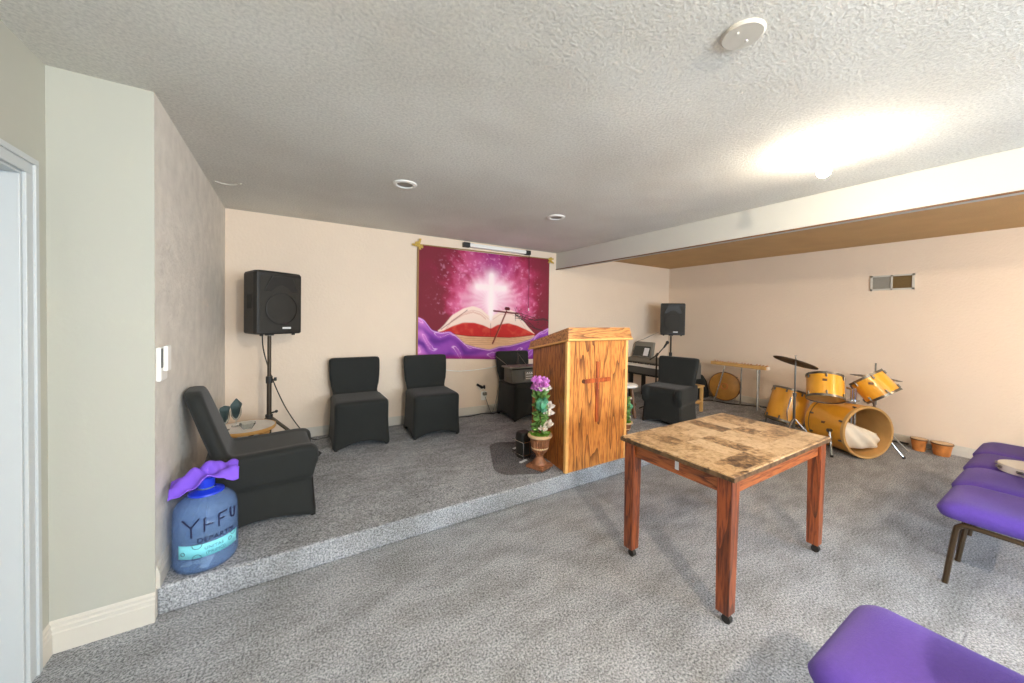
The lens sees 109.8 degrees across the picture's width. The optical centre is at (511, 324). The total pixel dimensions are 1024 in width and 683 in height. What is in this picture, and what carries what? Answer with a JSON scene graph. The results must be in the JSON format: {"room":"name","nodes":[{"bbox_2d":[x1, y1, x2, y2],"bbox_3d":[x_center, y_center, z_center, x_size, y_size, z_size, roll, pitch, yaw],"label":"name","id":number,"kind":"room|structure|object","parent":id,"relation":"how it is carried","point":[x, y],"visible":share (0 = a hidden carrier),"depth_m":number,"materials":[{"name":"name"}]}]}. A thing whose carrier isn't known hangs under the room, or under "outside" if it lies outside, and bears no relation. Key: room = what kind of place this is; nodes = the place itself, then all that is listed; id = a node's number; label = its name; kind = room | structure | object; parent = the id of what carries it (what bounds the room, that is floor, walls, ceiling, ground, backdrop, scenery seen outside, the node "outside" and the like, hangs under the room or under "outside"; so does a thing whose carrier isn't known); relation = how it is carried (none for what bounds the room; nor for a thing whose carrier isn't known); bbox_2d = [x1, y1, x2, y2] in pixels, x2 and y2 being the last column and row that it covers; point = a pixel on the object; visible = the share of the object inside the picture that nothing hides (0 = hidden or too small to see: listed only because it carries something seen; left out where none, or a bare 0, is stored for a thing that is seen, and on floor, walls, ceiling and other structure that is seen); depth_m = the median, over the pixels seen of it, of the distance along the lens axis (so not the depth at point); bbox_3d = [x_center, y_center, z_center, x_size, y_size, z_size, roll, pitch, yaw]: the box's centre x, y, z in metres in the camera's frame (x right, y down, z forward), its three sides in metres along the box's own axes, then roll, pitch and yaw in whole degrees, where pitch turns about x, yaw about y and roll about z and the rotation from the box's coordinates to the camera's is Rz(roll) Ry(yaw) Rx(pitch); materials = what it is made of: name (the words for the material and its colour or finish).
{"room":"house of worship","nodes":[
{"label":"house of worship","id":0,"kind":"room"},
{"bbox_2d":[0,20,48,629],"bbox_3d":[-0.538,0.227,-0.872,0.120,2.440,5.471,0,1,-32],"label":"wall","id":1,"kind":"structure","parent":0,"point":[22,73],"depth_m":1.42,"materials":[{"name":"grey paint"}]},
{"bbox_2d":[0,138,42,682],"bbox_3d":[-1.683,0.385,0.983,0.160,2.019,0.928,0,1,-32],"label":"trim","id":2,"kind":"structure","parent":1,"relation":"attached to","point":[21,630],"depth_m":1.35,"materials":[{"name":"grey wood"}]},
{"bbox_2d":[43,624,52,666],"bbox_3d":[-1.912,1.317,1.474,0.014,0.130,0.091,0,1,-32],"label":"baseboard","id":3,"kind":"structure","parent":1,"relation":"attached to","point":[47,632],"depth_m":1.48,"materials":[{"name":"beige paint"}]},
{"bbox_2d":[45,65,154,621],"bbox_3d":[-1.867,0.160,1.592,0.444,2.440,0.120,0,1,-32],"label":"wall","id":4,"kind":"structure","parent":0,"point":[99,133],"depth_m":1.56,"materials":[{"name":"grey paint"}]},
{"bbox_2d":[49,592,155,653],"bbox_3d":[-1.799,1.314,1.588,0.326,0.135,0.014,0,1,-32],"label":"baseboard","id":5,"kind":"structure","parent":4,"relation":"attached to","point":[83,628],"depth_m":1.58,"materials":[{"name":"beige paint"}]},
{"bbox_2d":[154,93,224,616],"bbox_3d":[-2.250,0.137,2.521,0.120,2.440,2.097,0,1,-32],"label":"wall","id":6,"kind":"structure","parent":0,"point":[189,214],"depth_m":2.07,"materials":[{"name":"grey paint"}]},
{"bbox_2d":[156,345,170,381],"bbox_3d":[-1.665,0.183,1.723,0.038,0.167,0.110,0,1,-32],"label":"wall thermostat","id":7,"kind":"object","parent":6,"relation":"attached to","point":[163,354],"visible":1,"depth_m":1.70,"materials":[{"name":"white plastic"}]},
{"bbox_2d":[156,488,203,588],"bbox_3d":[-2.213,1.165,2.580,0.014,0.110,2.085,0,1,-32],"label":"baseboard","id":8,"kind":"structure","parent":6,"relation":"attached to","point":[164,564],"depth_m":1.92,"materials":[{"name":"beige paint"}]},
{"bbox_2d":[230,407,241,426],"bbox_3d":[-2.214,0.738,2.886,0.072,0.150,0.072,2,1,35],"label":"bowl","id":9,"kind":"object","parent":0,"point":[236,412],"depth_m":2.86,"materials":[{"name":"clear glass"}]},
{"bbox_2d":[225,208,669,431],"bbox_3d":[0.117,0.125,5.283,7.048,2.440,0.120,0,1,-32],"label":"wall","id":10,"kind":"structure","parent":0,"point":[359,284],"depth_m":4.01,"materials":[{"name":"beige paint"}]},
{"bbox_2d":[238,385,640,437],"bbox_3d":[0.135,1.159,5.245,6.808,0.100,0.014,0,1,-32],"label":"baseboard","id":11,"kind":"structure","parent":10,"relation":"attached to","point":[397,420],"depth_m":4.35,"materials":[{"name":"beige paint"}]},
{"bbox_2d":[447,365,496,371],"bbox_3d":[-0.593,0.577,4.755,0.952,0.078,0.016,0,1,-32],"label":"cable","id":12,"kind":"object","parent":10,"relation":"attached to","point":[496,365],"visible":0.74,"depth_m":4.79,"materials":[{"name":"white plastic"}]},
{"bbox_2d":[477,384,484,395],"bbox_3d":[-0.420,0.896,4.877,0.132,0.200,0.038,0,1,-32],"label":"adapter","id":13,"kind":"object","parent":10,"relation":"attached to","point":[478,385],"visible":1,"depth_m":4.87,"materials":[{"name":"black plastic"}]},
{"bbox_2d":[412,238,553,358],"bbox_3d":[-0.298,-0.270,4.915,2.160,1.550,0.040,0,1,-32],"label":"printed banner","id":14,"kind":"object","parent":10,"relation":"attached to","point":[471,305],"visible":0.93,"depth_m":4.83,"materials":[{"name":"fabric"}]},
{"bbox_2d":[481,391,486,399],"bbox_3d":[-0.377,0.974,4.906,0.080,0.120,0.045,0,1,-32],"label":"wall outlet","id":15,"kind":"object","parent":10,"relation":"attached to","point":[482,392],"visible":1,"depth_m":4.91,"materials":[{"name":"white plastic"}]},
{"bbox_2d":[462,242,530,310],"bbox_3d":[-0.191,-0.634,4.957,1.050,0.870,0.082,0,1,-32],"label":"case","id":16,"kind":"object","parent":10,"relation":"attached to","point":[464,244],"visible":1,"depth_m":4.91,"materials":[{"name":"white plastic"}]},
{"bbox_2d":[556,190,1023,269],"bbox_3d":[2.662,-0.754,2.308,0.006,0.012,7.571,0,1,-32],"label":"trim","id":17,"kind":"structure","parent":10,"relation":"attached to","point":[1018,191],"depth_m":2.66,"materials":[{"name":"brown wood"}]},
{"bbox_2d":[0,0,1023,268],"bbox_3d":[1.826,-1.064,1.784,7.882,0.120,7.871,0,1,-32],"label":"ceiling","id":18,"kind":"structure","parent":0,"point":[619,119],"depth_m":1.67,"materials":[{"name":"white paint"}]},
{"bbox_2d":[214,181,241,185],"bbox_3d":[-2.173,-1.085,2.769,0.182,0.012,0.065,1,1,-15],"label":"ring","id":19,"kind":"object","parent":18,"relation":"attached to","point":[214,181],"visible":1,"depth_m":2.78,"materials":[{"name":"beige paint"}]},
{"bbox_2d":[393,179,416,188],"bbox_3d":[-0.810,-1.058,2.722,0.178,0.012,0.178,0,1,-32],"label":"recessed light","id":20,"kind":"object","parent":18,"relation":"in","point":[405,184],"visible":1,"depth_m":2.71,"materials":[{"name":"white plastic"}]},
{"bbox_2d":[547,214,564,219],"bbox_3d":[0.433,-1.052,3.541,0.178,0.012,0.178,0,1,-32],"label":"recessed light","id":21,"kind":"object","parent":18,"relation":"in","point":[555,216],"visible":1,"depth_m":3.53,"materials":[{"name":"white plastic"}]},
{"bbox_2d":[720,18,765,49],"bbox_3d":[0.802,-1.004,1.251,0.136,0.013,0.136,0,1,-32],"label":"cover plate","id":22,"kind":"object","parent":18,"relation":"attached to","point":[744,33],"visible":1,"depth_m":1.24,"materials":[{"name":"beige paint"}]},
{"bbox_2d":[556,147,1023,269],"bbox_3d":[2.702,-0.876,2.330,0.090,0.246,7.571,0,1,-32],"label":"ceiling beam","id":23,"kind":"structure","parent":18,"relation":"attached to","point":[1001,172],"depth_m":2.66,"materials":[{"name":"grey paint"}]},
{"bbox_2d":[811,146,837,177],"bbox_3d":[1.815,-0.933,2.092,0.120,0.153,0.120,0,1,-32],"label":"bulb","id":24,"kind":"object","parent":18,"relation":"attached to","point":[824,169],"visible":1,"depth_m":2.07,"materials":[{"name":"white plastic"}]},
{"bbox_2d":[820,155,827,162],"bbox_3d":[1.816,-0.963,2.091,0.036,0.032,0.036,0,1,-32],"label":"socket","id":25,"kind":"object","parent":24,"relation":"attached to","point":[823,158],"depth_m":2.08,"materials":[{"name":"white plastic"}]},
{"bbox_2d":[32,423,1023,682],"bbox_3d":[1.784,1.496,1.831,7.882,0.120,7.871,0,1,-32],"label":"floor","id":26,"kind":"structure","parent":0,"point":[546,589],"depth_m":1.86,"materials":[{"name":"grey carpet"}]},
{"bbox_2d":[158,391,781,613],"bbox_3d":[0.674,1.302,4.370,6.808,0.137,2.075,0,1,-32],"label":"platform","id":27,"kind":"object","parent":26,"relation":"on","point":[369,495],"visible":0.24,"depth_m":2.66,"materials":[{"name":"grey carpet"}]},
{"bbox_2d":[178,477,235,567],"bbox_3d":[-1.607,1.018,1.891,0.268,0.446,0.272,0,1,-32],"label":"water jug","id":28,"kind":"object","parent":27,"relation":"on","point":[203,554],"visible":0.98,"depth_m":1.83,"materials":[{"name":"blue plastic"}]},
{"bbox_2d":[167,459,238,501],"bbox_3d":[-1.594,0.781,1.871,0.276,0.128,0.197,0,1,-39],"label":"napkin","id":29,"kind":"object","parent":28,"relation":"on","point":[229,470],"visible":1,"depth_m":1.83,"materials":[{"name":"purple fabric"}]},
{"bbox_2d":[184,386,317,542],"bbox_3d":[-1.663,0.809,2.332,0.673,0.851,0.468,0,1,-36],"label":"armchair","id":30,"kind":"object","parent":27,"relation":"on","point":[276,469],"visible":0.92,"depth_m":2.18,"materials":[{"name":"black fabric"}]},
{"bbox_2d":[226,419,275,437],"bbox_3d":[-2.132,1.014,2.886,0.400,0.399,0.400,0,1,-32],"label":"round side table","id":31,"kind":"object","parent":27,"relation":"on","point":[262,426],"visible":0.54,"depth_m":2.85,"materials":[{"name":"white wood"}]},
{"bbox_2d":[219,406,229,430],"bbox_3d":[-2.212,0.721,2.769,0.065,0.190,0.065,0,1,-32],"label":"glass goblet","id":32,"kind":"object","parent":31,"relation":"on","point":[224,411],"visible":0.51,"depth_m":2.75,"materials":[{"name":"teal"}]},
{"bbox_2d":[230,398,241,426],"bbox_3d":[-2.213,0.703,2.886,0.071,0.220,0.071,1,1,-17],"label":"glass goblet","id":33,"kind":"object","parent":31,"relation":"on","point":[236,410],"visible":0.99,"depth_m":2.87,"materials":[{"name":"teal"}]},
{"bbox_2d":[239,421,255,429],"bbox_3d":[-2.074,0.794,2.821,0.108,0.045,0.108,0,1,-32],"label":"glass dish","id":34,"kind":"object","parent":31,"relation":"on","point":[246,425],"visible":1,"depth_m":2.81,"materials":[{"name":"white"}]},
{"bbox_2d":[250,336,321,455],"bbox_3d":[-2.090,0.660,3.267,0.682,1.114,0.782,1,1,-10],"label":"speaker stand","id":35,"kind":"object","parent":27,"relation":"on","point":[269,379],"visible":0.57,"depth_m":3.23,"materials":[{"name":"black metal"}]},
{"bbox_2d":[244,270,300,335],"bbox_3d":[-2.163,-0.183,3.226,0.337,0.563,0.390,1,1,24],"label":"loudspeaker","id":36,"kind":"object","parent":35,"relation":"on","point":[272,299],"visible":1,"depth_m":3.11,"materials":[{"name":"black plastic"}]},
{"bbox_2d":[260,274,299,330],"bbox_3d":[-2.032,-0.184,3.166,0.030,0.475,0.351,1,1,24],"label":"grille","id":37,"kind":"object","parent":36,"relation":"attached to","point":[279,293],"depth_m":3.14,"materials":[{"name":"grey metal"}]},
{"bbox_2d":[262,336,327,439],"bbox_3d":[-2.154,0.643,3.613,0.106,1.132,0.665,2,1,36],"label":"cable","id":38,"kind":"object","parent":36,"relation":"hanging from","point":[262,336],"visible":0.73,"depth_m":3.53,"materials":[{"name":"black plastic"}]},
{"bbox_2d":[328,356,389,451],"bbox_3d":[-1.605,0.788,3.762,0.532,0.843,0.566,0,1,-32],"label":"dining chair","id":39,"kind":"object","parent":27,"relation":"on","point":[358,411],"visible":1,"depth_m":3.62,"materials":[{"name":"black fabric"}]},
{"bbox_2d":[403,354,459,439],"bbox_3d":[-0.931,0.792,4.125,0.532,0.843,0.566,0,1,-29],"label":"dining chair","id":40,"kind":"object","parent":27,"relation":"on","point":[430,406],"visible":1,"depth_m":3.97,"materials":[{"name":"black fabric"}]},
{"bbox_2d":[459,412,497,417],"bbox_3d":[-0.447,1.202,4.799,0.654,0.010,0.062,0,1,-28],"label":"cable","id":41,"kind":"object","parent":27,"relation":"on","point":[495,412],"visible":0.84,"depth_m":4.84,"materials":[{"name":"black plastic"}]},
{"bbox_2d":[496,350,532,421],"bbox_3d":[0.124,0.796,4.852,0.532,0.843,0.566,0,1,-30],"label":"dining chair","id":42,"kind":"object","parent":27,"relation":"on","point":[515,400],"visible":0.54,"depth_m":4.64,"materials":[{"name":"black fabric"}]},
{"bbox_2d":[496,353,532,383],"bbox_3d":[0.096,0.554,4.655,0.584,0.374,0.250,0,1,-29],"label":"mixer","id":43,"kind":"object","parent":42,"relation":"on","point":[520,373],"visible":0.74,"depth_m":4.58,"materials":[{"name":"grey plastic"}]},
{"bbox_2d":[528,328,632,473],"bbox_3d":[0.603,0.634,3.473,0.789,1.231,0.712,0,1,-32],"label":"pulpit","id":44,"kind":"object","parent":27,"relation":"on","point":[586,369],"visible":0.97,"depth_m":3.18,"materials":[{"name":"brown wood"}]},
{"bbox_2d":[626,397,632,434],"bbox_3d":[1.246,1.021,3.971,0.174,0.460,0.176,1,1,28],"label":"potted flowers","id":45,"kind":"object","parent":27,"relation":"on","point":[629,405],"visible":0.34,"depth_m":3.93,"materials":[{"name":"green plant"}]},
{"bbox_2d":[627,382,637,418],"bbox_3d":[1.544,1.017,4.859,0.289,0.435,0.289,1,1,8],"label":"wooden stool","id":46,"kind":"object","parent":27,"relation":"on","point":[630,386],"visible":0.41,"depth_m":4.75,"materials":[{"name":"white wood"}]},
{"bbox_2d":[639,341,668,408],"bbox_3d":[2.147,0.741,5.229,0.430,1.000,0.374,0,1,-32],"label":"microphone stand","id":47,"kind":"object","parent":27,"relation":"on","point":[666,342],"visible":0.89,"depth_m":5.27,"materials":[{"name":"black metal"}]},
{"bbox_2d":[628,341,700,396],"bbox_3d":[2.371,0.774,5.856,0.517,0.920,1.240,0,1,-32],"label":"electronic keyboard","id":48,"kind":"object","parent":27,"relation":"on","point":[639,363],"visible":0.5,"depth_m":6.09,"materials":[{"name":"grey plastic"}]},
{"bbox_2d":[669,336,671,355],"bbox_3d":[2.852,0.721,6.417,0.782,1.038,0.682,2,1,38],"label":"speaker stand","id":49,"kind":"object","parent":27,"relation":"on","point":[670,352],"visible":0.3,"depth_m":6.32,"materials":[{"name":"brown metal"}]},
{"bbox_2d":[660,303,685,335],"bbox_3d":[2.794,-0.084,6.301,0.390,0.563,0.337,1,1,14],"label":"loudspeaker","id":50,"kind":"object","parent":49,"relation":"on","point":[672,315],"visible":1,"depth_m":6.15,"materials":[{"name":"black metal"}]},
{"bbox_2d":[642,356,699,423],"bbox_3d":[2.064,0.845,4.695,0.602,0.813,0.530,0,1,-44],"label":"dining chair","id":51,"kind":"object","parent":27,"relation":"on","point":[671,399],"visible":0.97,"depth_m":4.61,"materials":[{"name":"black fabric"}]},
{"bbox_2d":[695,384,704,411],"bbox_3d":[2.549,1.059,5.210,0.320,0.380,0.320,0,1,-37],"label":"wooden chair","id":52,"kind":"object","parent":27,"relation":"on","point":[700,402],"visible":0.27,"depth_m":5.17,"materials":[{"name":"brown wood"}]},
{"bbox_2d":[696,375,708,398],"bbox_3d":[3.206,1.042,6.227,0.343,0.401,0.612,1,1,-12],"label":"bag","id":53,"kind":"object","parent":27,"relation":"on","point":[702,381],"visible":0.23,"depth_m":6.12,"materials":[{"name":"fabric"}]},
{"bbox_2d":[708,372,739,400],"bbox_3d":[3.490,1.012,5.895,0.480,0.484,0.150,2,1,44],"label":"drum","id":54,"kind":"object","parent":27,"relation":"on","point":[729,388],"visible":0.96,"depth_m":5.85,"materials":[{"name":"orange wood"}]},
{"bbox_2d":[703,400,766,407],"bbox_3d":[3.518,1.247,5.661,1.065,0.018,0.177,1,1,26],"label":"cable","id":55,"kind":"object","parent":27,"relation":"on","point":[703,400],"visible":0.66,"depth_m":5.64,"materials":[{"name":"black plastic"}]},
{"bbox_2d":[711,360,769,411],"bbox_3d":[3.468,0.918,5.506,0.228,0.675,0.874,0,1,-32],"label":"table","id":56,"kind":"object","parent":27,"relation":"on","point":[763,367],"visible":0.98,"depth_m":5.45,"materials":[{"name":"brown wood"}]},
{"bbox_3d":[0.056,1.239,3.384,0.500,0.004,0.780,1,1,-8],"label":"floor mat","id":57,"kind":"object","parent":27,"relation":"on","visible":0},
{"bbox_2d":[512,430,535,459],"bbox_3d":[0.111,1.125,3.390,0.156,0.235,0.165,0,1,-40],"label":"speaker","id":58,"kind":"object","parent":57,"relation":"on","point":[523,442],"visible":0.86,"depth_m":3.34,"materials":[{"name":"black plastic"}]},
{"bbox_2d":[526,375,554,471],"bbox_3d":[0.241,0.846,3.144,0.221,0.807,0.245,2,1,38],"label":"potted flowers","id":59,"kind":"object","parent":57,"relation":"on","point":[539,437],"visible":1,"depth_m":3.11,"materials":[{"name":"green plant"}]},
{"bbox_2d":[530,438,549,454],"bbox_3d":[0.244,1.058,3.160,0.180,0.154,0.180,2,1,38],"label":"flower pot","id":60,"kind":"object","parent":59,"relation":"on","point":[539,446],"depth_m":3.09,"materials":[{"name":"brown ceramic"}]},
{"bbox_2d":[620,413,830,624],"bbox_3d":[1.323,1.056,2.233,1.146,0.728,0.667,0,1,-32],"label":"table","id":61,"kind":"object","parent":26,"relation":"on","point":[728,454],"visible":1,"depth_m":2.07,"materials":[{"name":"brown wood"}]},
{"bbox_2d":[764,385,809,430],"bbox_3d":[3.517,1.092,4.632,0.531,0.628,0.482,1,1,-13],"label":"drum","id":62,"kind":"object","parent":26,"relation":"on","point":[780,404],"depth_m":4.46,"materials":[{"name":"yellow wood"}]},
{"bbox_2d":[773,355,818,431],"bbox_3d":[3.188,0.882,4.053,0.477,1.063,0.493,0,1,-32],"label":"cymbal stand","id":63,"kind":"object","parent":26,"relation":"on","point":[791,361],"visible":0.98,"depth_m":4.08,"materials":[{"name":"grey metal"}]},
{"bbox_2d":[805,387,905,458],"bbox_3d":[3.813,1.051,4.047,0.782,0.753,0.472,1,1,-2],"label":"bass drum","id":64,"kind":"object","parent":26,"relation":"on","point":[829,420],"visible":0.76,"depth_m":3.95,"materials":[{"name":"yellow wood"}]},
{"bbox_2d":[805,371,845,403],"bbox_3d":[3.525,0.711,4.051,0.344,0.400,0.436,2,1,36],"label":"drum","id":65,"kind":"object","parent":64,"relation":"attached to","point":[826,387],"visible":1,"depth_m":3.95,"materials":[{"name":"yellow wood"}]},
{"bbox_2d":[845,422,879,448],"bbox_3d":[3.772,1.188,3.924,0.447,0.323,0.173,1,1,-4],"label":"pillow","id":66,"kind":"object","parent":64,"relation":"in","point":[858,437],"visible":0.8,"depth_m":3.86,"materials":[{"name":"white fabric"}]},
{"bbox_2d":[849,368,902,403],"bbox_3d":[3.970,0.680,3.939,0.341,0.414,0.425,0,1,-32],"label":"drum","id":67,"kind":"object","parent":64,"relation":"attached to","point":[877,385],"visible":1,"depth_m":3.84,"materials":[{"name":"yellow wood"}]},
{"bbox_2d":[850,363,907,451],"bbox_3d":[4.229,0.940,4.179,0.501,0.976,0.493,0,1,-32],"label":"cymbal stand","id":68,"kind":"object","parent":26,"relation":"on","point":[860,375],"visible":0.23,"depth_m":4.20,"materials":[{"name":"grey metal"}]},
{"bbox_2d":[892,440,908,444],"bbox_3d":[4.422,1.412,4.365,0.571,0.045,0.101,1,1,18],"label":"cable","id":69,"kind":"object","parent":26,"relation":"on","point":[892,440],"visible":0.32,"depth_m":4.28,"materials":[{"name":"black plastic"}]},
{"bbox_2d":[808,605,1023,682],"bbox_3d":[1.201,0.966,0.930,0.493,0.960,0.576,0,1,-32],"label":"banquet chair","id":70,"kind":"object","parent":26,"relation":"on","point":[873,644],"visible":1,"depth_m":1.04,"materials":[{"name":"fabric"}]},
{"bbox_2d":[910,436,954,456],"bbox_3d":[4.705,1.373,4.037,0.174,0.138,0.329,0,1,-32],"label":"drums","id":71,"kind":"object","parent":26,"relation":"on","point":[939,448],"visible":1,"depth_m":4.00,"materials":[{"name":"orange wood"}]},
{"bbox_2d":[936,485,1023,583],"bbox_3d":[2.709,0.973,1.884,0.493,0.960,0.576,0,1,-32],"label":"banquet chair","id":72,"kind":"object","parent":26,"relation":"on","point":[999,512],"visible":1,"depth_m":1.94,"materials":[{"name":"fabric"}]},
{"bbox_2d":[951,468,1023,549],"bbox_3d":[3.124,0.975,2.155,0.493,0.960,0.576,0,1,-32],"label":"banquet chair","id":73,"kind":"object","parent":26,"relation":"on","point":[1003,482],"visible":0.41,"depth_m":2.25,"materials":[{"name":"fabric"}]},
{"bbox_2d":[963,454,1023,472],"bbox_3d":[3.538,0.977,2.426,0.493,0.960,0.576,0,1,-32],"label":"banquet chair","id":74,"kind":"object","parent":26,"relation":"on","point":[987,461],"visible":0.22,"depth_m":2.56,"materials":[{"name":"fabric"}]},
{"bbox_2d":[995,459,1023,477],"bbox_3d":[3.368,0.947,2.321,0.302,0.047,0.301,0,1,-38],"label":"tambourine","id":75,"kind":"object","parent":74,"relation":"on","point":[1014,467],"visible":1,"depth_m":2.36,"materials":[{"name":"white"}]},
{"bbox_2d":[973,442,1023,459],"bbox_3d":[3.953,0.978,2.697,0.493,0.960,0.576,0,1,-32],"label":"banquet chair","id":76,"kind":"object","parent":26,"relation":"on","point":[1002,449],"visible":0.22,"depth_m":2.79,"materials":[{"name":"fabric"}]},
{"bbox_2d":[667,227,1023,448],"bbox_3d":[5.083,0.232,3.829,0.120,2.440,7.571,0,1,-32],"label":"wall","id":77,"kind":"structure","parent":0,"point":[954,340],"depth_m":4.38,"materials":[{"name":"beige paint"}]},
{"bbox_2d":[708,389,976,458],"bbox_3d":[5.008,1.333,3.814,0.014,0.237,7.571,0,1,-32],"label":"baseboard","id":78,"kind":"structure","parent":77,"relation":"attached to","point":[960,451],"depth_m":4.30,"materials":[{"name":"beige paint"}]},
{"bbox_2d":[870,273,914,290],"bbox_3d":[4.652,-0.516,4.406,0.014,0.184,0.380,0,1,-32],"label":"air vent","id":79,"kind":"object","parent":77,"relation":"in","point":[899,281],"visible":1,"depth_m":4.40,"materials":[{"name":"white metal"}]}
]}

